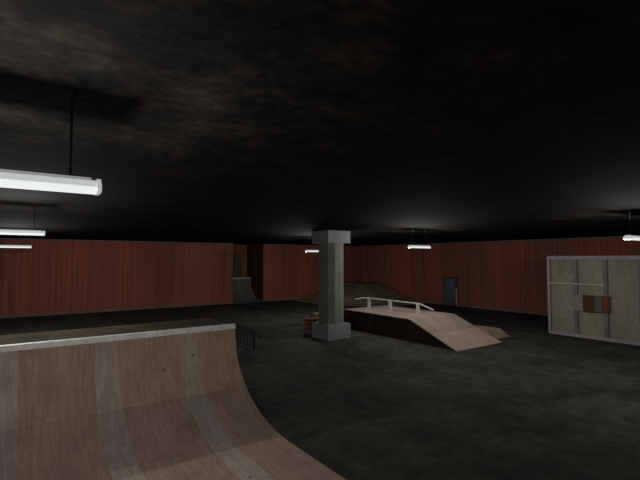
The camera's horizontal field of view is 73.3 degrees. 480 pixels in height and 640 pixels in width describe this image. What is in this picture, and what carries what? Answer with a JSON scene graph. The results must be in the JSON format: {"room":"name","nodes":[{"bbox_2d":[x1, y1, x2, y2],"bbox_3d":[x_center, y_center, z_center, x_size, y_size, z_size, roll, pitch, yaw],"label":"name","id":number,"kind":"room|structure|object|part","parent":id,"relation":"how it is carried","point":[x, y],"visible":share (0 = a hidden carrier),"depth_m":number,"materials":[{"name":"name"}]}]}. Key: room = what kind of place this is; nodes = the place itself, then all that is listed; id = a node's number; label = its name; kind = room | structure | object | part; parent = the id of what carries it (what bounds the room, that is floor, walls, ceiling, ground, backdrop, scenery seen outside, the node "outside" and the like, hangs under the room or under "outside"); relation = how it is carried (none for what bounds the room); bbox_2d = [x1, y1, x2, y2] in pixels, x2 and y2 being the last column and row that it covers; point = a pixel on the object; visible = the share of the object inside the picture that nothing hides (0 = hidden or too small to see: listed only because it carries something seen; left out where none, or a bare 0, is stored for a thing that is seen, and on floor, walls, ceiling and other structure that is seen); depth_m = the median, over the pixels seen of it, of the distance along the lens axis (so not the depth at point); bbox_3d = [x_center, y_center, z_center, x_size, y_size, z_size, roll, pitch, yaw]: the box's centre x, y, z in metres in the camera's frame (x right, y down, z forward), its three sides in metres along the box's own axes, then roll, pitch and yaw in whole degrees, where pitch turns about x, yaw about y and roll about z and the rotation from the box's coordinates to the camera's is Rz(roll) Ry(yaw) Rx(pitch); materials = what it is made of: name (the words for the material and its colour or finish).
{"room":"indoor skate park","nodes":[
{"label":"indoor skate park","id":0,"kind":"room"},
{"bbox_2d":[0,240,232,315],"bbox_3d":[-20.858,2.193,24.140,34.160,4.750,0.250,2,-3,-35],"label":"wall","id":1,"kind":"structure","parent":0,"point":[48,276],"depth_m":28.77,"materials":[{"name":"brown wood"}]},
{"bbox_2d":[0,302,232,318],"bbox_3d":[-20.777,4.495,23.924,34.160,0.130,0.030,2,-3,-35],"label":"baseboard","id":2,"kind":"structure","parent":1,"relation":"attached to","point":[93,311],"depth_m":28.66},
{"bbox_2d":[0,238,232,243],"bbox_3d":[-20.778,-0.135,24.131,34.160,0.100,0.025,2,-3,-35],"label":"trim","id":3,"kind":"structure","parent":1,"relation":"attached to","point":[0,238],"depth_m":28.71,"materials":[{"name":"black"}]},
{"bbox_2d":[233,246,246,276],"bbox_3d":[-7.604,2.773,37.266,3.180,4.750,0.250,2,-3,-35],"label":"wall","id":4,"kind":"structure","parent":0,"point":[238,251],"depth_m":37.75,"materials":[{"name":"brown wood"}]},
{"bbox_2d":[233,257,241,277],"bbox_3d":[-7.173,2.736,37.353,0.760,2.530,0.112,2,-3,-35],"label":"door","id":5,"kind":"structure","parent":4,"relation":"in","point":[237,261],"depth_m":37.37,"materials":[{"name":"grey paint"}]},
{"bbox_2d":[263,245,356,299],"bbox_3d":[-0.635,2.829,38.551,10.160,4.750,0.250,2,-3,-35],"label":"wall","id":6,"kind":"structure","parent":0,"point":[288,271],"depth_m":37.25,"materials":[{"name":"brown wood"}]},
{"bbox_2d":[263,297,304,300],"bbox_3d":[-0.554,5.132,38.335,10.160,0.130,0.030,2,-3,-35],"label":"baseboard","id":7,"kind":"structure","parent":6,"relation":"attached to","point":[303,297],"depth_m":36.42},
{"bbox_2d":[263,244,356,246],"bbox_3d":[-0.556,0.502,38.542,10.160,0.100,0.025,2,-3,-35],"label":"trim","id":8,"kind":"structure","parent":6,"relation":"attached to","point":[263,244],"depth_m":37.31,"materials":[{"name":"black"}]},
{"bbox_2d":[0,0,639,245],"bbox_3d":[-3.742,-0.851,11.321,47.500,0.200,47.200,2,-3,-35],"label":"ceiling","id":9,"kind":"structure","parent":0,"point":[237,122],"depth_m":3.86,"materials":[{"name":"grey concrete"}]},
{"bbox_2d":[0,235,31,247],"bbox_3d":[-12.759,-0.063,17.942,1.220,0.790,0.210,2,-3,-35],"label":"lamp","id":10,"kind":"object","parent":9,"relation":"hanging from","point":[25,245],"visible":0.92,"depth_m":17.90,"materials":[{"name":"grey plastic"}]},
{"bbox_2d":[0,247,30,247],"bbox_3d":[-12.759,0.308,17.926,1.160,0.040,0.196,2,-3,-35],"label":"diffuser","id":11,"kind":"object","parent":10,"relation":"attached to","point":[0,247],"depth_m":17.88,"materials":[{"name":"grey plastic"}]},
{"bbox_2d":[0,245,30,246],"bbox_3d":[-12.759,0.247,17.929,1.160,0.074,0.200,2,-3,-35],"label":"diffuser","id":12,"kind":"object","parent":10,"relation":"attached to","point":[0,245],"depth_m":17.90,"materials":[{"name":"grey plastic"}]},
{"bbox_2d":[0,205,44,235],"bbox_3d":[-6.898,-0.469,9.666,1.220,0.710,0.210,2,-3,-35],"label":"lamp","id":13,"kind":"object","parent":9,"relation":"hanging from","point":[2,231],"visible":1,"depth_m":9.71,"materials":[{"name":"grey plastic"}]},
{"bbox_2d":[0,232,43,235],"bbox_3d":[-6.898,-0.138,9.651,1.160,0.040,0.196,2,-3,-35],"label":"diffuser","id":14,"kind":"object","parent":13,"relation":"attached to","point":[1,233],"depth_m":9.69,"materials":[{"name":"grey plastic"}]},
{"bbox_2d":[0,229,43,232],"bbox_3d":[-6.898,-0.199,9.654,1.160,0.074,0.200,2,-3,-35],"label":"diffuser","id":15,"kind":"object","parent":13,"relation":"attached to","point":[1,230],"depth_m":9.66,"materials":[{"name":"grey plastic"}]},
{"bbox_2d":[0,101,101,194],"bbox_3d":[-2.288,-0.749,3.158,1.220,0.725,0.210,2,-3,-35],"label":"lamp","id":16,"kind":"object","parent":9,"relation":"hanging from","point":[16,179],"visible":1,"depth_m":3.25,"materials":[{"name":"grey"}]},
{"bbox_2d":[0,179,97,194],"bbox_3d":[-2.288,-0.411,3.143,1.160,0.040,0.196,2,-3,-35],"label":"diffuser","id":17,"kind":"object","parent":16,"relation":"attached to","point":[31,184],"depth_m":3.24,"materials":[{"name":"grey plastic"}]},
{"bbox_2d":[0,169,97,186],"bbox_3d":[-2.288,-0.472,3.146,1.160,0.074,0.200,2,-3,-35],"label":"diffuser","id":18,"kind":"object","parent":16,"relation":"attached to","point":[6,175],"depth_m":3.22,"materials":[{"name":"grey plastic"}]},
{"bbox_2d":[305,237,318,251],"bbox_3d":[-0.286,0.273,24.866,1.220,0.850,0.210,2,-3,-35],"label":"lamp","id":19,"kind":"object","parent":9,"relation":"hanging from","point":[309,237],"visible":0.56,"depth_m":24.64,"materials":[{"name":"grey"}]},
{"bbox_2d":[408,229,430,247],"bbox_3d":[4.233,-0.046,18.332,1.220,0.790,0.210,2,-3,-35],"label":"lamp","id":20,"kind":"object","parent":9,"relation":"hanging from","point":[425,245],"visible":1,"depth_m":18.26,"materials":[{"name":"grey"}]},
{"bbox_2d":[412,245,429,246],"bbox_3d":[4.233,0.264,18.318,1.160,0.074,0.200,2,-3,-35],"label":"diffuser","id":21,"kind":"object","parent":20,"relation":"attached to","point":[412,245],"depth_m":18.26,"materials":[{"name":"grey plastic"}]},
{"bbox_2d":[623,211,639,240],"bbox_3d":[8.488,-0.366,11.548,1.220,0.750,0.210,2,-3,-35],"label":"lamp","id":22,"kind":"object","parent":9,"relation":"hanging from","point":[626,237],"visible":1,"depth_m":11.24,"materials":[{"name":"grey plastic"}]},
{"bbox_2d":[0,300,639,479],"bbox_3d":[-3.742,4.094,11.103,47.500,0.200,47.200,2,-3,-35],"label":"floor","id":23,"kind":"structure","parent":0,"point":[536,403],"depth_m":11.29,"materials":[{"name":"concrete"}]},
{"bbox_2d":[0,318,345,479],"bbox_3d":[-3.477,2.655,3.271,10.270,1.985,12.350,2,-3,-35],"label":"pipe","id":24,"kind":"object","parent":23,"relation":"on","point":[170,400],"visible":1,"depth_m":7.85,"materials":[{"name":"brown wood"}]},
{"bbox_2d":[216,319,260,349],"bbox_3d":[-3.644,3.933,18.126,0.100,0.743,4.795,2,-3,-35],"label":"guard rail","id":25,"kind":"object","parent":23,"relation":"on","point":[237,326],"visible":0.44,"depth_m":17.05,"materials":[{"name":"black metal"}]},
{"bbox_3d":[-2.552,3.891,16.596,0.092,0.690,0.092,1,-3,-13],"label":"post","id":26,"kind":"part","parent":25,"relation":"part of","materials":[{"name":"black metal"}]},
{"bbox_2d":[233,277,263,303],"bbox_3d":[-6.354,4.106,35.453,2.640,1.925,2.745,2,-3,-35],"label":"pipe","id":27,"kind":"object","parent":23,"relation":"on","point":[242,289],"visible":0.69,"depth_m":36.29,"materials":[{"name":"grey concrete"}]},
{"bbox_2d":[304,318,316,334],"bbox_3d":[-0.447,4.037,20.220,0.610,0.720,0.610,2,-3,-35],"label":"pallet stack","id":28,"kind":"object","parent":23,"relation":"on","point":[308,321],"visible":0.67,"depth_m":19.98,"materials":[{"name":"brown wood"}]},
{"bbox_2d":[311,312,318,321],"bbox_3d":[0.066,3.992,21.019,0.700,0.880,0.760,2,-3,-35],"label":"crate","id":29,"kind":"object","parent":23,"relation":"on","point":[313,315],"visible":0.13,"depth_m":20.93,"materials":[{"name":"brown wood"}]},
{"bbox_2d":[312,230,350,340],"bbox_3d":[0.493,1.978,19.285,1.240,4.750,1.240,2,-3,-35],"label":"concrete column","id":30,"kind":"structure","parent":23,"relation":"on","point":[331,326],"depth_m":18.80,"materials":[{"name":"grey concrete"}]},
{"bbox_2d":[293,281,424,305],"bbox_3d":[3.010,4.376,35.538,7.561,1.394,8.692,2,-3,-35],"label":"dirt mound","id":31,"kind":"object","parent":23,"relation":"on","point":[356,289],"visible":0.7,"depth_m":35.44,"materials":[{"name":"brown soil"}]},
{"bbox_2d":[344,305,501,350],"bbox_3d":[3.731,3.954,20.963,3.020,0.950,9.250,2,-3,-35],"label":"funbox","id":32,"kind":"object","parent":23,"relation":"on","point":[443,330],"visible":0.8,"depth_m":18.75,"materials":[{"name":"brown wood"}]},
{"bbox_2d":[355,297,433,314],"bbox_3d":[3.499,3.233,21.320,0.160,0.523,5.366,2,-3,-35],"label":"rail","id":33,"kind":"object","parent":32,"relation":"on","point":[368,298],"visible":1,"depth_m":21.26,"materials":[{"name":"silver metal"}]},
{"bbox_3d":[3.484,3.263,21.340,0.080,0.465,0.170,2,-3,-35],"label":"post","id":34,"kind":"part","parent":33,"relation":"part of","materials":[{"name":"silver metal"}]},
{"bbox_3d":[4.529,3.198,19.876,0.080,0.465,0.170,2,-3,-35],"label":"post","id":35,"kind":"part","parent":33,"relation":"part of","materials":[{"name":"silver metal"}]},
{"bbox_3d":[2.526,3.939,20.103,0.040,0.905,8.950,2,-3,-35],"label":"panel","id":36,"kind":"part","parent":32,"relation":"part of","materials":[{"name":"brown wood"}]},
{"bbox_2d":[474,325,510,338],"bbox_3d":[7.343,4.207,20.102,1.836,0.368,2.550,2,-3,-35],"label":"heap","id":37,"kind":"object","parent":23,"relation":"on","point":[497,333],"visible":0.47,"depth_m":19.38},
{"bbox_2d":[547,256,639,345],"bbox_3d":[13.533,2.501,18.540,2.325,3.640,6.220,2,-3,-35],"label":"partition wall","id":38,"kind":"structure","parent":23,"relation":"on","point":[590,297],"depth_m":18.76,"materials":[{"name":"concrete"}]},
{"bbox_3d":[10.877,2.583,20.390,0.100,3.640,0.120,2,-3,-35],"label":"corner post","id":39,"kind":"part","parent":38,"relation":"part of","materials":[{"name":"grey metal"}]},
{"bbox_3d":[11.248,2.572,19.930,0.020,3.340,1.060,2,-3,-35],"label":"panel","id":40,"kind":"part","parent":38,"relation":"part of","materials":[{"name":"grey concrete"}]},
{"bbox_3d":[11.522,1.982,19.420,0.025,0.045,2.350,2,-3,-35],"label":"cross rail","id":41,"kind":"part","parent":38,"relation":"part of","materials":[{"name":"grey metal"}]},
{"bbox_3d":[11.942,2.529,18.958,0.020,3.340,1.090,2,-3,-35],"label":"panel","id":42,"kind":"part","parent":38,"relation":"part of","materials":[{"name":"grey concrete"}]},
{"bbox_3d":[12.662,2.485,17.949,0.020,3.340,1.150,2,-3,-35],"label":"panel","id":43,"kind":"part","parent":38,"relation":"part of","materials":[{"name":"grey concrete"}]},
{"bbox_2d":[357,238,639,313],"bbox_3d":[16.290,2.178,23.799,0.250,4.750,43.950,2,-3,-35],"label":"wall","id":44,"kind":"structure","parent":0,"point":[500,275],"depth_m":30.37,"materials":[{"name":"brown wood"}]},
{"bbox_2d":[415,300,443,304],"bbox_3d":[6.543,5.078,37.109,0.030,0.130,10.210,2,-3,-35],"label":"baseboard","id":45,"kind":"structure","parent":44,"relation":"attached to","point":[415,300],"depth_m":33.97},
{"bbox_2d":[444,277,457,305],"bbox_3d":[9.852,3.875,32.431,0.132,2.120,1.210,2,-3,-35],"label":"door","id":46,"kind":"structure","parent":44,"relation":"in","point":[450,283],"depth_m":32.40,"materials":[{"name":"blue paint"}]},
{"bbox_3d":[9.858,4.725,32.404,0.012,0.220,0.840,2,-3,-35],"label":"kick plate","id":47,"kind":"part","parent":46,"relation":"part of","materials":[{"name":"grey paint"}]},
{"bbox_2d":[357,235,639,246],"bbox_3d":[16.258,-0.153,23.710,0.025,0.100,43.675,2,-3,-35],"label":"trim","id":48,"kind":"structure","parent":44,"relation":"attached to","point":[636,235],"depth_m":28.70,"materials":[{"name":"black"}]},
{"bbox_2d":[458,304,547,315],"bbox_3d":[19.605,4.270,18.814,0.030,0.130,32.140,2,-3,-35],"label":"baseboard","id":49,"kind":"structure","parent":44,"relation":"attached to","point":[517,311],"depth_m":28.83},
{"bbox_3d":[-5.540,2.756,36.896,0.250,4.750,2.750,2,-3,-35],"label":"wall","id":50,"kind":"structure","parent":0,"visible":0},
{"bbox_2d":[247,244,262,300],"bbox_3d":[-5.580,2.749,36.727,0.012,4.750,2.980,2,-3,-35],"label":"wall","id":51,"kind":"structure","parent":50,"relation":"attached to","point":[255,251],"depth_m":36.49,"materials":[{"name":"brown wood"}]}
]}

